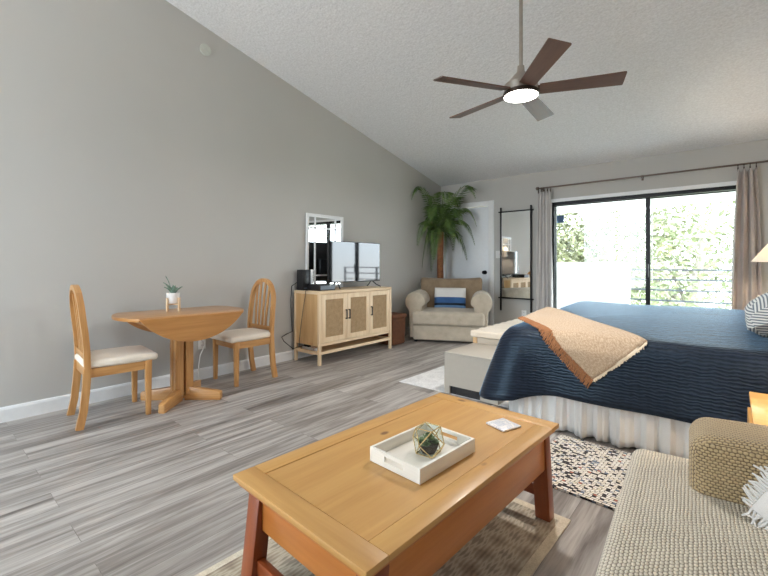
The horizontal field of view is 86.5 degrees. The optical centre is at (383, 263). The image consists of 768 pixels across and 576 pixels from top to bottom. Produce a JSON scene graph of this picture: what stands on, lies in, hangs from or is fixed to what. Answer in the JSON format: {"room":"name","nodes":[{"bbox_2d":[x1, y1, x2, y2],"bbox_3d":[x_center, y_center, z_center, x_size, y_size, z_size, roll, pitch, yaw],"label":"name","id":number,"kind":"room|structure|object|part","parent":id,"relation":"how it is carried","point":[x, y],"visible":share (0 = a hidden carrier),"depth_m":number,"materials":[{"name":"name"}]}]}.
{"room":"studio apartment","nodes":[
{"label":"studio apartment","id":0,"kind":"room"},
{"bbox_2d":[0,0,440,406],"bbox_3d":[-1.733,-1.058,4.008,0.120,4.316,8.490,0,0,40],"label":"wall","id":1,"kind":"structure","parent":0,"point":[132,157],"depth_m":3.56,"materials":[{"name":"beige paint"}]},
{"bbox_2d":[198,339,205,349],"bbox_3d":[-1.739,0.755,3.902,0.008,0.116,0.072,0,0,40],"label":"wall outlet","id":2,"kind":"object","parent":1,"relation":"attached to","point":[201,343],"visible":0.63,"depth_m":3.89,"materials":[{"name":"white plastic"}]},
{"bbox_2d":[198,340,205,379],"bbox_3d":[-1.719,0.911,3.834,0.062,0.375,0.133,0,0,10],"label":"charging cable","id":3,"kind":"object","parent":1,"relation":"hanging from","point":[202,340],"visible":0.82,"depth_m":3.84,"materials":[{"name":"white plastic"}]},
{"bbox_2d":[0,327,409,422],"bbox_3d":[-1.681,1.048,3.964,0.016,0.105,8.250,0,0,40],"label":"baseboard","id":4,"kind":"structure","parent":1,"relation":"attached to","point":[38,407],"depth_m":3.34,"materials":[{"name":"white paint"}]},
{"bbox_2d":[199,43,210,55],"bbox_3d":[-1.718,-2.060,3.923,0.012,0.110,0.110,0,0,40],"label":"cover plate","id":5,"kind":"object","parent":1,"relation":"attached to","point":[204,48],"visible":1,"depth_m":3.92,"materials":[{"name":"paint"}]},
{"bbox_2d":[0,334,637,575],"bbox_3d":[0.108,1.150,2.438,4.960,0.100,8.490,0,0,40],"label":"floor","id":6,"kind":"structure","parent":0,"point":[132,492],"depth_m":2.22,"materials":[{"name":"laminate"}]},
{"bbox_2d":[66,284,157,430],"bbox_3d":[-1.992,0.624,2.995,0.492,0.961,0.430,0,0,-45],"label":"dining chair","id":7,"kind":"object","parent":6,"relation":"on","point":[88,363],"visible":1,"depth_m":2.88,"materials":[{"name":"brown wood"}]},
{"bbox_3d":[-2.269,0.901,2.988,0.087,0.405,0.032,0,0,-45],"label":"leg","id":8,"kind":"part","parent":7,"relation":"part of","materials":[{"name":"brown wood"}]},
{"bbox_3d":[-2.125,0.625,2.863,0.018,0.040,0.356,0,0,-45],"label":"rail","id":9,"kind":"part","parent":7,"relation":"part of","materials":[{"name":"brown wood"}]},
{"bbox_3d":[-2.003,0.901,2.717,0.087,0.405,0.032,0,0,-45],"label":"leg","id":10,"kind":"part","parent":7,"relation":"part of","materials":[{"name":"brown wood"}]},
{"bbox_3d":[-1.991,0.735,2.995,0.383,0.060,0.400,0,0,-45],"label":"seat rail","id":11,"kind":"part","parent":7,"relation":"part of","materials":[{"name":"brown wood"}]},
{"bbox_2d":[75,345,157,367],"bbox_3d":[-1.976,0.668,3.010,0.447,0.074,0.430,0,0,-45],"label":"seat cushion","id":12,"kind":"object","parent":7,"relation":"on","point":[126,356],"depth_m":2.90,"materials":[{"name":"beige fabric"}]},
{"bbox_3d":[-1.994,0.900,3.259,0.044,0.400,0.040,0,0,-45],"label":"leg","id":13,"kind":"part","parent":7,"relation":"part of","materials":[{"name":"brown wood"}]},
{"bbox_3d":[-1.727,0.900,2.988,0.044,0.400,0.040,0,0,-45],"label":"leg","id":14,"kind":"part","parent":7,"relation":"part of","materials":[{"name":"brown wood"}]},
{"bbox_2d":[111,306,243,413],"bbox_3d":[-1.643,0.743,3.313,0.580,0.715,0.950,0,0,43],"label":"dining table","id":15,"kind":"object","parent":6,"relation":"on","point":[185,326],"visible":1,"depth_m":3.24,"materials":[{"name":"brown wood"}]},
{"bbox_3d":[-1.696,0.752,3.312,0.060,0.595,0.060,0,0,43],"label":"column post","id":16,"kind":"part","parent":15,"relation":"part of","materials":[{"name":"brown wood"}]},
{"bbox_2d":[163,276,182,311],"bbox_3d":[-1.731,0.241,3.354,0.129,0.288,0.166,0,0,-18],"label":"potted plant","id":17,"kind":"object","parent":15,"relation":"on","point":[173,297],"visible":1,"depth_m":3.33,"materials":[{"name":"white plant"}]},
{"bbox_3d":[-1.735,0.279,3.359,0.104,0.087,0.104,0,0,20],"label":"pot","id":18,"kind":"part","parent":17,"relation":"part of","materials":[{"name":"white ceramic"}]},
{"bbox_3d":[-1.641,0.752,3.260,0.060,0.595,0.060,0,0,43],"label":"column post","id":19,"kind":"part","parent":15,"relation":"part of","materials":[{"name":"brown wood"}]},
{"bbox_3d":[-1.589,0.752,3.315,0.060,0.595,0.060,0,0,43],"label":"column post","id":20,"kind":"part","parent":15,"relation":"part of","materials":[{"name":"brown wood"}]},
{"bbox_2d":[211,278,277,386],"bbox_3d":[-1.349,0.624,3.922,0.430,0.961,0.492,0,0,40],"label":"dining chair","id":21,"kind":"object","parent":6,"relation":"on","point":[249,337],"visible":0.86,"depth_m":3.92,"materials":[{"name":"brown wood"}]},
{"bbox_3d":[-1.613,0.900,3.906,0.040,0.400,0.044,0,0,40],"label":"leg","id":22,"kind":"part","parent":21,"relation":"part of","materials":[{"name":"brown wood"}]},
{"bbox_3d":[-1.324,0.900,3.659,0.040,0.400,0.044,0,0,40],"label":"leg","id":23,"kind":"part","parent":21,"relation":"part of","materials":[{"name":"brown wood"}]},
{"bbox_2d":[211,328,269,342],"bbox_3d":[-1.364,0.668,3.905,0.430,0.074,0.447,0,0,40],"label":"seat cushion","id":24,"kind":"object","parent":21,"relation":"on","point":[244,335],"depth_m":3.79,"materials":[{"name":"white fabric"}]},
{"bbox_3d":[-1.349,0.735,3.922,0.400,0.060,0.383,0,0,40],"label":"seat rail","id":25,"kind":"part","parent":21,"relation":"part of","materials":[{"name":"brown wood"}]},
{"bbox_3d":[-1.362,0.901,4.200,0.032,0.405,0.087,0,0,40],"label":"leg","id":26,"kind":"part","parent":21,"relation":"part of","materials":[{"name":"brown wood"}]},
{"bbox_3d":[-1.228,0.625,4.065,0.356,0.040,0.018,0,0,40],"label":"rail","id":27,"kind":"part","parent":21,"relation":"part of","materials":[{"name":"brown wood"}]},
{"bbox_3d":[-1.073,0.901,3.953,0.032,0.405,0.087,0,0,40],"label":"leg","id":28,"kind":"part","parent":21,"relation":"part of","materials":[{"name":"brown wood"}]},
{"bbox_2d":[294,286,391,365],"bbox_3d":[-0.456,0.700,4.986,0.464,0.800,1.225,0,0,40],"label":"media cabinet","id":29,"kind":"object","parent":6,"relation":"on","point":[344,318],"depth_m":4.66,"materials":[{"name":"brown wood"}]},
{"bbox_2d":[281,282,303,348],"bbox_3d":[-1.037,0.575,4.610,0.129,0.758,0.237,0,0,40],"label":"power cable","id":30,"kind":"object","parent":29,"relation":"hanging from","point":[296,282],"visible":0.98,"depth_m":4.66,"materials":[{"name":"black plastic"}]},
{"bbox_3d":[-1.008,0.716,4.673,0.032,0.768,0.032,0,0,40],"label":"leg","id":31,"kind":"part","parent":29,"relation":"part of","materials":[{"name":"brown wood"}]},
{"bbox_2d":[299,290,307,346],"bbox_3d":[-0.889,0.612,4.582,0.106,0.637,0.084,0,0,40],"label":"cable","id":32,"kind":"object","parent":29,"relation":"hanging from","point":[306,290],"visible":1,"depth_m":4.56,"materials":[{"name":"black plastic"}]},
{"bbox_2d":[297,270,310,289],"bbox_3d":[-0.919,0.182,4.707,0.112,0.235,0.130,0,0,40],"label":"modem","id":33,"kind":"object","parent":29,"relation":"on","point":[303,276],"visible":0.85,"depth_m":4.66,"materials":[{"name":"black plastic"}]},
{"bbox_3d":[-0.853,0.614,4.540,0.376,0.563,0.020,0,0,40],"label":"panel","id":34,"kind":"part","parent":29,"relation":"part of","materials":[{"name":"brown wood"}]},
{"bbox_3d":[-0.844,0.949,4.650,0.220,0.075,0.060,0,0,40],"label":"power strip","id":35,"kind":"part","parent":29,"relation":"part of","materials":[{"name":"white plastic"}]},
{"bbox_3d":[-0.697,0.716,4.408,0.032,0.768,0.032,0,0,40],"label":"leg","id":36,"kind":"part","parent":29,"relation":"part of","materials":[{"name":"brown wood"}]},
{"bbox_2d":[307,283,334,290],"bbox_3d":[-0.720,0.265,4.675,0.227,0.070,0.230,0,0,40],"label":"cable box","id":37,"kind":"object","parent":29,"relation":"on","point":[313,287],"visible":0.91,"depth_m":4.59,"materials":[{"name":"black plastic"}]},
{"bbox_2d":[311,269,313,283],"bbox_3d":[-0.831,0.146,4.711,0.038,0.165,0.024,0,0,40],"label":"remote control","id":38,"kind":"object","parent":37,"relation":"on","point":[312,270],"visible":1,"depth_m":4.70,"materials":[{"name":"white plastic"}]},
{"bbox_3d":[-0.634,0.265,4.602,0.002,0.046,0.210,0,0,40],"label":"panel","id":39,"kind":"part","parent":37,"relation":"part of","materials":[{"name":"black plastic"}]},
{"bbox_2d":[305,213,343,286],"bbox_3d":[-0.728,-0.154,5.057,0.024,0.905,0.600,1,0,40],"label":"mirror","id":40,"kind":"object","parent":29,"relation":"on","point":[320,229],"visible":0.73,"depth_m":5.00,"materials":[{"name":"white paint"}]},
{"bbox_3d":[-0.557,0.598,4.567,0.020,0.524,0.380,0,0,40],"label":"door","id":41,"kind":"part","parent":29,"relation":"part of","materials":[{"name":"brown wood"}]},
{"bbox_3d":[-0.558,0.598,4.568,0.008,0.420,0.276,0,0,40],"label":"rattan panel","id":42,"kind":"part","parent":29,"relation":"part of","materials":[{"name":"beige wicker"}]},
{"bbox_2d":[299,337,380,354],"bbox_3d":[-0.507,0.993,5.030,0.270,0.014,1.165,0,0,40],"label":"shelf","id":43,"kind":"object","parent":29,"relation":"attached to","point":[329,347],"depth_m":5.00,"materials":[{"name":"brown wood"}]},
{"bbox_3d":[-0.466,0.316,4.994,0.440,0.032,1.225,0,0,40],"label":"panel","id":44,"kind":"part","parent":29,"relation":"part of","materials":[{"name":"brown wood"}]},
{"bbox_2d":[327,241,380,288],"bbox_3d":[-0.372,0.011,5.149,0.258,0.573,0.880,0,0,43],"label":"television","id":45,"kind":"object","parent":29,"relation":"on","point":[346,261],"visible":0.89,"depth_m":5.09,"materials":[{"name":"black plastic"}]},
{"bbox_3d":[-0.463,0.880,4.992,0.410,0.030,1.173,0,0,40],"label":"panel","id":46,"kind":"part","parent":29,"relation":"part of","materials":[{"name":"brown wood"}]},
{"bbox_3d":[-0.307,0.598,4.859,0.020,0.524,0.380,0,0,40],"label":"door","id":47,"kind":"part","parent":29,"relation":"part of","materials":[{"name":"brown wood"}]},
{"bbox_3d":[-0.309,0.598,4.860,0.008,0.420,0.276,0,0,40],"label":"rattan panel","id":48,"kind":"part","parent":29,"relation":"part of","materials":[{"name":"beige wicker"}]},
{"bbox_3d":[-0.059,0.598,5.153,0.008,0.420,0.276,0,0,40],"label":"rattan panel","id":49,"kind":"part","parent":29,"relation":"part of","materials":[{"name":"beige wicker"}]},
{"bbox_3d":[-0.058,0.598,5.151,0.020,0.524,0.380,0,0,40],"label":"door","id":50,"kind":"part","parent":29,"relation":"part of","materials":[{"name":"brown wood"}]},
{"bbox_3d":[0.077,0.716,5.315,0.032,0.768,0.032,0,0,40],"label":"leg","id":51,"kind":"part","parent":29,"relation":"part of","materials":[{"name":"brown wood"}]},
{"bbox_2d":[195,498,570,575],"bbox_3d":[-0.150,1.096,1.350,0.870,0.008,1.860,0,0,42],"label":"patterned rug","id":52,"kind":"object","parent":6,"relation":"on","point":[515,542],"visible":0.42,"depth_m":1.54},
{"bbox_2d":[233,393,558,575],"bbox_3d":[0.130,0.888,1.541,0.620,0.407,1.160,0,0,43],"label":"coffee table","id":53,"kind":"object","parent":52,"relation":"on","point":[337,511],"visible":0.9,"depth_m":1.29,"materials":[{"name":"brown wood"}]},
{"bbox_3d":[-0.418,0.906,1.335,0.068,0.371,0.091,0,0,43],"label":"leg","id":54,"kind":"part","parent":53,"relation":"part of","materials":[{"name":"brown wood"}]},
{"bbox_3d":[-0.038,0.906,0.980,0.068,0.371,0.091,0,0,43],"label":"leg","id":55,"kind":"part","parent":53,"relation":"part of","materials":[{"name":"brown wood"}]},
{"bbox_3d":[0.130,0.694,1.541,0.476,0.014,1.006,0,0,43],"label":"panel","id":56,"kind":"part","parent":53,"relation":"part of","materials":[{"name":"brown wood"}]},
{"bbox_2d":[370,422,474,484],"bbox_3d":[0.141,0.660,1.455,0.226,0.049,0.314,0,0,44],"label":"serving tray","id":57,"kind":"object","parent":53,"relation":"on","point":[397,454],"visible":0.84,"depth_m":1.42,"materials":[{"name":"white wood"}]},
{"bbox_3d":[0.035,0.660,1.347,0.206,0.049,0.010,0,0,44],"label":"handle","id":58,"kind":"part","parent":57,"relation":"part of","materials":[{"name":"white wood"}]},
{"bbox_3d":[0.141,0.680,1.455,0.206,0.010,0.294,0,0,44],"label":"panel","id":59,"kind":"part","parent":57,"relation":"part of","materials":[{"name":"white wood"}]},
{"bbox_2d":[412,422,444,458],"bbox_3d":[0.158,0.628,1.458,0.094,0.094,0.094,0,0,-10],"label":"terrarium","id":60,"kind":"object","parent":57,"relation":"on","point":[428,444],"visible":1,"depth_m":1.44,"materials":[{"name":"gold metal"}]},
{"bbox_3d":[0.248,0.660,1.564,0.206,0.049,0.010,0,0,44],"label":"handle","id":61,"kind":"part","parent":57,"relation":"part of","materials":[{"name":"white wood"}]},
{"bbox_2d":[486,418,520,431],"bbox_3d":[0.506,0.681,1.730,0.102,0.007,0.102,0,0,-30],"label":"coaster","id":62,"kind":"object","parent":53,"relation":"on","point":[502,424],"visible":1,"depth_m":1.72,"materials":[{"name":"stone"}]},
{"bbox_3d":[0.679,0.906,1.747,0.068,0.371,0.091,0,0,43],"label":"leg","id":63,"kind":"part","parent":53,"relation":"part of","materials":[{"name":"brown wood"}]},
{"bbox_2d":[374,312,406,345],"bbox_3d":[0.074,0.892,5.681,0.380,0.415,0.320,0,0,40],"label":"wicker basket","id":64,"kind":"object","parent":6,"relation":"on","point":[398,319],"visible":0.42,"depth_m":5.56,"materials":[{"name":"brown wicker"}]},
{"bbox_3d":[0.074,0.713,5.681,0.380,0.055,0.320,0,0,40],"label":"lid","id":65,"kind":"part","parent":64,"relation":"part of","materials":[{"name":"wicker"}]},
{"bbox_2d":[411,185,476,277],"bbox_3d":[1.010,-0.067,6.444,0.862,2.334,0.940,0,0,40],"label":"potted palm","id":66,"kind":"object","parent":6,"relation":"on","point":[444,225],"visible":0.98,"depth_m":6.50,"materials":[{"name":"plant"}]},
{"bbox_2d":[405,277,492,341],"bbox_3d":[0.963,0.654,5.995,1.209,0.892,0.796,0,0,14],"label":"armchair","id":67,"kind":"object","parent":6,"relation":"on","point":[427,321],"visible":0.92,"depth_m":5.71,"materials":[{"name":"beige fabric"}]},
{"bbox_3d":[0.516,0.718,6.102,0.290,0.645,0.655,0,0,14],"label":"arm","id":68,"kind":"part","parent":67,"relation":"part of"},
{"bbox_2d":[412,307,484,326],"bbox_3d":[0.943,0.748,5.912,1.000,0.215,0.625,0,0,14],"label":"seat cushion","id":69,"kind":"object","parent":67,"relation":"on","point":[421,316],"depth_m":5.64,"materials":[{"name":"beige fabric"}]},
{"bbox_2d":[434,288,465,307],"bbox_3d":[0.982,0.502,6.076,0.460,0.291,0.161,0,0,14],"label":"lumbar pillow","id":70,"kind":"object","parent":67,"relation":"on","point":[444,297],"visible":1,"depth_m":6.02,"materials":[{"name":"white fabric"}]},
{"bbox_2d":[421,277,481,307],"bbox_3d":[1.025,0.554,6.254,0.940,0.692,0.263,0,0,14],"label":"cushion","id":71,"kind":"object","parent":67,"relation":"on","point":[428,285],"depth_m":6.22,"materials":[{"name":"fabric"}]},
{"bbox_3d":[1.410,0.718,5.887,0.290,0.645,0.655,0,0,14],"label":"arm","id":72,"kind":"part","parent":67,"relation":"part of"},
{"bbox_2d":[399,366,508,407],"bbox_3d":[1.117,1.096,4.130,1.060,0.008,1.765,0,0,40],"label":"area rug","id":73,"kind":"object","parent":6,"relation":"on","point":[433,379],"visible":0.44,"depth_m":3.79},
{"bbox_2d":[444,343,503,404],"bbox_3d":[0.861,0.916,3.498,0.480,0.350,0.510,0,0,40],"label":"storage box","id":74,"kind":"object","parent":73,"relation":"on","point":[466,367],"visible":0.62,"depth_m":3.35,"materials":[{"name":"beige fabric"}]},
{"bbox_2d":[451,386,479,399],"bbox_3d":[0.861,1.058,3.498,0.444,0.065,0.470,0,0,40],"label":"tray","id":75,"kind":"object","parent":74,"relation":"on","point":[464,391],"depth_m":3.34,"materials":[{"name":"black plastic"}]},
{"bbox_3d":[0.861,0.750,3.498,0.480,0.018,0.510,0,0,40],"label":"panel","id":76,"kind":"part","parent":74,"relation":"part of","materials":[{"name":"beige fabric"}]},
{"bbox_2d":[471,319,523,345],"bbox_3d":[1.396,0.861,4.198,0.485,0.460,1.200,0,0,40],"label":"upholstered bench","id":77,"kind":"object","parent":73,"relation":"on","point":[489,335],"visible":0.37,"depth_m":3.87,"materials":[{"name":"beige fabric"}]},
{"bbox_3d":[1.032,0.800,3.772,0.365,0.200,0.020,0,0,40],"label":"panel","id":78,"kind":"part","parent":77,"relation":"part of","materials":[{"name":"beige fabric"}]},
{"bbox_2d":[550,434,631,509],"bbox_3d":[1.240,1.094,2.070,0.900,0.012,0.660,0,0,43],"label":"rag rug","id":79,"kind":"object","parent":6,"relation":"on","point":[589,471],"visible":0.24,"depth_m":2.17,"materials":[{"name":"fabric"}]},
{"bbox_2d":[508,396,690,458],"bbox_3d":[2.243,0.540,2.969,2.105,1.120,1.956,0,0,40],"label":"bed","id":80,"kind":"object","parent":6,"relation":"on","point":[622,428],"visible":0.09,"depth_m":2.47,"materials":[{"name":"white fabric"}]},
{"bbox_2d":[479,301,767,423],"bbox_3d":[2.167,0.648,3.037,2.176,0.592,2.240,0,0,40],"label":"quilt","id":81,"kind":"object","parent":80,"relation":"on","point":[695,363],"visible":0.74,"depth_m":2.39,"materials":[{"name":"blue fabric"}]},
{"bbox_2d":[518,307,646,388],"bbox_3d":[1.236,0.557,2.837,0.419,0.406,1.074,0,0,-9],"label":"throw blanket","id":82,"kind":"object","parent":81,"relation":"on","point":[596,348],"visible":1,"depth_m":2.54,"materials":[{"name":"beige fabric"}]},
{"bbox_2d":[744,292,767,337],"bbox_3d":[2.325,0.222,2.249,0.505,0.372,0.560,0,0,40],"label":"striped pillow","id":83,"kind":"object","parent":81,"relation":"on","point":[756,310],"visible":1,"depth_m":2.20,"materials":[{"name":"fabric"}]},
{"bbox_2d":[595,417,767,575],"bbox_3d":[0.821,0.700,0.563,0.978,0.800,1.645,0,0,37],"label":"sofa","id":84,"kind":"object","parent":6,"relation":"on","point":[673,515],"visible":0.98,"depth_m":1.09,"materials":[{"name":"beige fabric"}]},
{"bbox_3d":[1.282,0.770,1.048,0.800,0.560,0.265,0,0,37],"label":"arm","id":85,"kind":"part","parent":84,"relation":"part of"},
{"bbox_2d":[741,464,767,529],"bbox_3d":[1.115,0.531,0.833,0.234,0.557,0.572,0,0,-21],"label":"fringed pillow","id":86,"kind":"object","parent":84,"relation":"on","point":[759,504],"visible":0.97,"depth_m":1.04,"materials":[{"name":"white fabric"}]},
{"bbox_2d":[747,392,767,425],"bbox_3d":[1.686,0.840,1.467,0.600,0.520,0.572,0,0,40],"label":"nightstand","id":87,"kind":"object","parent":6,"relation":"on","point":[757,413],"visible":0.09,"depth_m":1.67,"materials":[{"name":"brown wood"}]},
{"bbox_3d":[1.479,0.723,1.643,0.012,0.155,0.520,0,0,40],"label":"drawer","id":88,"kind":"part","parent":87,"relation":"part of","materials":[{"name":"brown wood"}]},
{"bbox_3d":[3.615,0.700,3.567,0.560,0.800,0.452,0,0,40],"label":"nightstand","id":89,"kind":"object","parent":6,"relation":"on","visible":0},
{"bbox_2d":[751,244,767,261],"bbox_3d":[3.588,0.020,3.590,0.540,0.560,0.540,0,0,40],"label":"table lamp","id":90,"kind":"object","parent":89,"relation":"on","point":[762,256],"visible":1,"depth_m":3.63,"materials":[{"name":"beige fabric"}]},
{"bbox_2d":[166,0,767,185],"bbox_3d":[0.108,-2.320,2.438,4.960,1.993,8.490,0,0,40],"label":"ceiling","id":91,"kind":"structure","parent":0,"point":[696,77],"depth_m":3.92,"materials":[{"name":"white paint"}]},
{"bbox_2d":[433,0,626,120],"bbox_3d":[0.955,-1.619,2.837,1.231,0.959,1.199,0,0,40],"label":"ceiling fan","id":92,"kind":"object","parent":91,"relation":"hanging from","point":[523,87],"visible":1,"depth_m":2.70,"materials":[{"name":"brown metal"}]},
{"bbox_3d":[0.584,-1.189,2.692,0.510,0.008,0.130,0,13,-18],"label":"blade","id":93,"kind":"part","parent":92,"relation":"part of","materials":[{"name":"brown wood"}]},
{"bbox_3d":[0.723,-1.189,3.110,0.130,0.008,0.510,-16,9,-35],"label":"blade","id":94,"kind":"part","parent":92,"relation":"part of","materials":[{"name":"brown wood"}]},
{"bbox_3d":[1.164,-1.189,3.107,0.130,0.008,0.510,-16,-9,35],"label":"blade","id":95,"kind":"part","parent":92,"relation":"part of","materials":[{"name":"brown wood"}]},
{"bbox_3d":[0.939,-1.189,2.430,0.130,0.008,0.510,13,0,0],"label":"blade","id":96,"kind":"part","parent":92,"relation":"part of","materials":[{"name":"brown wood"}]},
{"bbox_3d":[1.297,-1.189,2.687,0.510,0.008,0.130,0,-13,18],"label":"blade","id":97,"kind":"part","parent":92,"relation":"part of","materials":[{"name":"brown wood"}]},
{"bbox_2d":[557,262,630,308],"bbox_3d":[3.078,0.550,6.437,1.170,1.160,1.450,0,0,40],"label":"wall","id":98,"kind":"structure","parent":0,"point":[608,282],"depth_m":6.86,"materials":[{"name":"white paint"}]},
{"bbox_2d":[441,139,767,323],"bbox_3d":[2.824,-0.128,5.622,4.720,2.455,0.120,0,0,40],"label":"wall","id":99,"kind":"structure","parent":0,"point":[518,192],"depth_m":5.39,"materials":[{"name":"beige paint"}]},
{"bbox_2d":[442,200,493,325],"bbox_3d":[1.372,0.045,6.770,0.970,2.110,0.118,0,0,40],"label":"door","id":100,"kind":"structure","parent":99,"relation":"in","point":[479,263],"depth_m":6.68,"materials":[{"name":"white paint"}]},
{"bbox_2d":[498,205,533,312],"bbox_3d":[2.004,-0.077,6.202,0.550,1.595,0.042,0,0,40],"label":"wall mirror","id":101,"kind":"object","parent":99,"relation":"attached to","point":[515,225],"visible":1,"depth_m":6.19,"materials":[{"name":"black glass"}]},
{"bbox_2d":[502,210,529,298],"bbox_3d":[2.002,-0.142,6.199,0.464,1.315,0.012,0,0,40],"label":"mirror glass","id":102,"kind":"object","parent":101,"relation":"on","point":[515,223],"depth_m":6.19,"materials":[{"name":"clear"}]},
{"bbox_2d":[551,181,736,307],"bbox_3d":[3.270,0.085,5.225,2.235,2.030,0.145,0,0,40],"label":"door","id":103,"kind":"structure","parent":99,"relation":"in","point":[730,186],"depth_m":5.17,"materials":[{"name":"black metal"}]},
{"bbox_3d":[2.923,0.105,5.531,1.160,1.890,0.030,0,0,40],"label":"sash","id":104,"kind":"part","parent":103,"relation":"part of","materials":[{"name":"black metal"}]},
{"bbox_3d":[3.231,0.085,5.179,2.235,2.030,0.025,0,0,40],"label":"casing","id":105,"kind":"part","parent":103,"relation":"part of","materials":[{"name":"white paint"}]},
{"bbox_3d":[3.322,0.085,5.148,0.033,0.170,0.035,0,0,40],"label":"handle","id":106,"kind":"part","parent":103,"relation":"part of","materials":[{"name":"black plastic"}]},
{"bbox_3d":[3.716,0.105,4.907,0.965,1.890,0.030,0,0,40],"label":"sash","id":107,"kind":"part","parent":103,"relation":"part of","materials":[{"name":"black metal"}]},
{"bbox_2d":[536,160,767,191],"bbox_3d":[3.347,-1.090,5.018,2.931,0.070,0.121,0,0,40],"label":"curtain rod","id":108,"kind":"object","parent":99,"relation":"attached to","point":[764,161],"visible":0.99,"depth_m":5.00,"materials":[{"name":"metal"}]},
{"bbox_2d":[536,186,552,310],"bbox_3d":[2.304,-0.013,5.861,0.244,2.186,0.091,0,0,40],"label":"curtain","id":109,"kind":"object","parent":108,"relation":"hanging from","point":[544,264],"visible":0.79,"depth_m":5.85,"materials":[{"name":"grey fabric"}]},
{"bbox_2d":[731,161,761,309],"bbox_3d":[3.952,-0.013,4.455,0.253,2.186,0.117,0,0,40],"label":"curtain","id":110,"kind":"object","parent":108,"relation":"hanging from","point":[746,285],"visible":0.7,"depth_m":4.45,"materials":[{"name":"beige fabric"}]},
{"bbox_2d":[557,191,735,213],"bbox_3d":[3.756,-1.180,5.944,6.400,0.520,1.580,0,0,40],"label":"ceiling","id":111,"kind":"structure","parent":0,"point":[725,196],"depth_m":6.42,"materials":[{"name":"white paint"}]},
{"bbox_3d":[3.723,1.185,5.906,6.400,0.110,1.480,0,0,40],"label":"floor","id":112,"kind":"structure","parent":0,"visible":0},
{"bbox_2d":[630,269,731,304],"bbox_3d":[4.938,0.604,5.712,2.600,1.052,0.040,0,0,40],"label":"balcony railing","id":113,"kind":"object","parent":112,"relation":"on","point":[630,269],"visible":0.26,"depth_m":6.08,"materials":[{"name":"grey metal"}]},
{"bbox_3d":[4.938,0.560,5.712,2.600,0.024,0.024,0,0,40],"label":"rail","id":114,"kind":"part","parent":113,"relation":"part of","materials":[{"name":"grey metal"}]},
{"bbox_3d":[4.938,0.400,5.712,2.600,0.024,0.024,0,0,40],"label":"rail","id":115,"kind":"part","parent":113,"relation":"part of","materials":[{"name":"white metal"}]},
{"bbox_3d":[4.938,0.240,5.712,2.600,0.024,0.024,0,0,40],"label":"rail","id":116,"kind":"part","parent":113,"relation":"part of","materials":[{"name":"grey metal"}]},
{"bbox_3d":[4.938,0.090,5.712,2.600,0.024,0.040,0,0,40],"label":"rail","id":117,"kind":"part","parent":113,"relation":"part of","materials":[{"name":"grey metal"}]},
{"label":"outside","id":118,"kind":"structure","parent":0,"visible":0},
{"bbox_2d":[633,299,730,308],"bbox_3d":[18.325,4.050,29.189,70.000,0.100,51.800,0,0,40],"label":"ground","id":119,"kind":"structure","parent":118,"point":[712,300],"depth_m":41.31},
{"bbox_2d":[557,203,727,304],"bbox_3d":[6.761,0.504,13.239,7.026,7.006,6.335,0,0,14],"label":"leafy tree","id":120,"kind":"object","parent":119,"relation":"on","point":[566,252],"visible":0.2,"depth_m":11.92,"materials":[{"name":"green plant"}]},
{"bbox_2d":[560,200,734,308],"bbox_3d":[6.789,0.849,9.061,6.478,6.314,5.828,0,0,0],"label":"leafy tree","id":121,"kind":"object","parent":119,"relation":"on","point":[700,255],"visible":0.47,"depth_m":8.88,"materials":[{"name":"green plant"}]},
{"bbox_2d":[702,206,732,308],"bbox_3d":[11.905,-0.103,11.222,5.853,8.235,5.444,0,0,-29],"label":"leafy tree","id":122,"kind":"object","parent":119,"relation":"on","point":[727,237],"visible":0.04,"depth_m":12.78,"materials":[{"name":"green plant"}]}
]}

